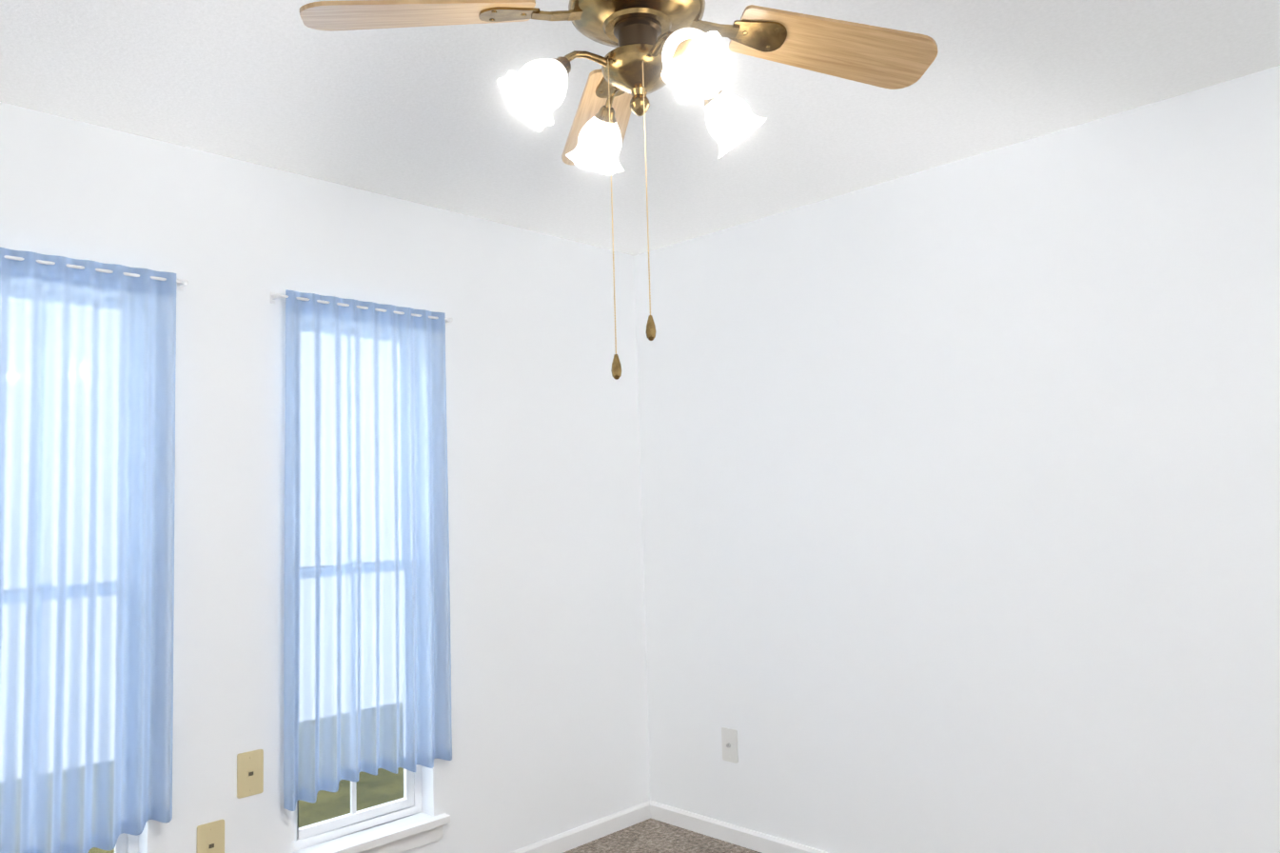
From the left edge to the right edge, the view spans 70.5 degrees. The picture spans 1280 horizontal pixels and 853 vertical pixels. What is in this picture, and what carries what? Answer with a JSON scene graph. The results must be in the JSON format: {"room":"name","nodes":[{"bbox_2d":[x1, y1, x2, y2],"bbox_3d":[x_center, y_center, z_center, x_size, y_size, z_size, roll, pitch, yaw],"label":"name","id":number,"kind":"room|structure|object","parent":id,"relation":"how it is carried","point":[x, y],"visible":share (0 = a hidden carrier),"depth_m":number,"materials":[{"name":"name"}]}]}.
{"room":"empty bedroom","nodes":[
{"label":"empty bedroom","id":0,"kind":"room"},
{"bbox_2d":[0,101,649,852],"bbox_3d":[-1.300,0.390,2.740,0.150,2.440,3.885,-6,-6,44],"label":"wall","id":1,"kind":"structure","parent":0,"point":[548,694],"depth_m":3.23,"materials":[{"name":"white paint"}]},
{"bbox_2d":[0,247,188,852],"bbox_3d":[-1.530,0.334,2.355,0.066,1.580,0.653,-6,-6,44],"label":"curtain","id":2,"kind":"object","parent":1,"relation":"hanging from","point":[88,351],"visible":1,"depth_m":2.40,"materials":[{"name":"blue fabric"}]},
{"bbox_2d":[88,832,138,852],"bbox_3d":[-1.586,0.488,2.401,0.173,1.806,0.590,-6,-6,44],"label":"window","id":3,"kind":"structure","parent":1,"relation":"in","point":[127,842],"depth_m":2.52,"materials":[{"name":"white plastic"}]},
{"bbox_2d":[196,819,224,852],"bbox_3d":[-1.234,1.205,2.603,0.008,0.128,0.076,-6,-6,44],"label":"jack","id":4,"kind":"object","parent":1,"relation":"attached to","point":[210,836],"visible":1,"depth_m":2.60,"materials":[{"name":"beige plastic"}]},
{"bbox_2d":[236,748,263,798],"bbox_3d":[-1.160,1.034,2.697,0.008,0.128,0.076,-6,-6,44],"label":"jack","id":5,"kind":"object","parent":1,"relation":"attached to","point":[249,773],"visible":1,"depth_m":2.69,"materials":[{"name":"beige plastic"}]},
{"bbox_2d":[270,289,452,810],"bbox_3d":[-0.892,0.374,3.003,0.066,1.592,0.653,-6,-6,44],"label":"curtain","id":6,"kind":"object","parent":1,"relation":"hanging from","point":[366,658],"visible":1,"depth_m":2.98,"materials":[{"name":"blue fabric"}]},
{"bbox_2d":[292,764,450,852],"bbox_3d":[-0.948,0.521,3.050,0.173,1.806,0.590,-6,-6,44],"label":"window","id":7,"kind":"structure","parent":1,"relation":"in","point":[403,824],"depth_m":3.01,"materials":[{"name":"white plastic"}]},
{"bbox_2d":[509,800,650,852],"bbox_3d":[-1.207,1.565,2.587,0.013,0.068,3.585,-6,-6,44],"label":"baseboard","id":8,"kind":"structure","parent":1,"relation":"attached to","point":[576,836],"depth_m":3.61,"materials":[{"name":"white wood"}]},
{"bbox_2d":[0,0,1279,255],"bbox_3d":[0.006,-1.031,1.528,3.920,0.120,3.885,-6,-6,44],"label":"ceiling","id":9,"kind":"structure","parent":0,"point":[421,114],"depth_m":2.45,"materials":[{"name":"white paint"}]},
{"bbox_2d":[299,0,937,379],"bbox_3d":[0.000,-0.524,1.506,0.805,0.894,0.805,-5,-5,33],"label":"ceiling fan","id":10,"kind":"object","parent":9,"relation":"hanging from","point":[677,46],"visible":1,"depth_m":1.50,"materials":[{"name":"brown wood"}]},
{"bbox_2d":[563,818,761,852],"bbox_3d":[0.081,1.519,1.322,3.920,0.120,3.885,-6,-6,44],"label":"floor","id":11,"kind":"structure","parent":0,"point":[651,836],"depth_m":3.57,"materials":[{"name":"carpet"}]},
{"bbox_2d":[633,65,1279,852],"bbox_3d":[1.406,0.307,2.703,3.770,2.440,0.150,-6,-6,44],"label":"wall","id":12,"kind":"structure","parent":0,"point":[961,502],"depth_m":2.89,"materials":[{"name":"white paint"}]},
{"bbox_2d":[721,727,738,763],"bbox_3d":[0.350,1.258,3.574,0.076,0.128,0.018,-6,-6,44],"label":"outlet","id":13,"kind":"object","parent":12,"relation":"attached to","point":[729,740],"visible":1,"depth_m":3.57,"materials":[{"name":"white plastic"}]},
{"bbox_2d":[649,800,828,852],"bbox_3d":[1.330,1.492,2.602,3.620,0.068,0.013,-6,-6,44],"label":"baseboard","id":14,"kind":"structure","parent":12,"relation":"attached to","point":[750,838],"depth_m":3.56,"materials":[{"name":"white wood"}]},
{"label":"outside","id":15,"kind":"structure","parent":0,"visible":0},
{"bbox_2d":[87,767,403,852],"bbox_3d":[-2.897,2.079,3.932,4.049,0.040,14.000,-6,-6,44],"label":"lawn","id":16,"kind":"structure","parent":15,"point":[305,818],"depth_m":5.18,"materials":[{"name":"green plant"}]}
]}

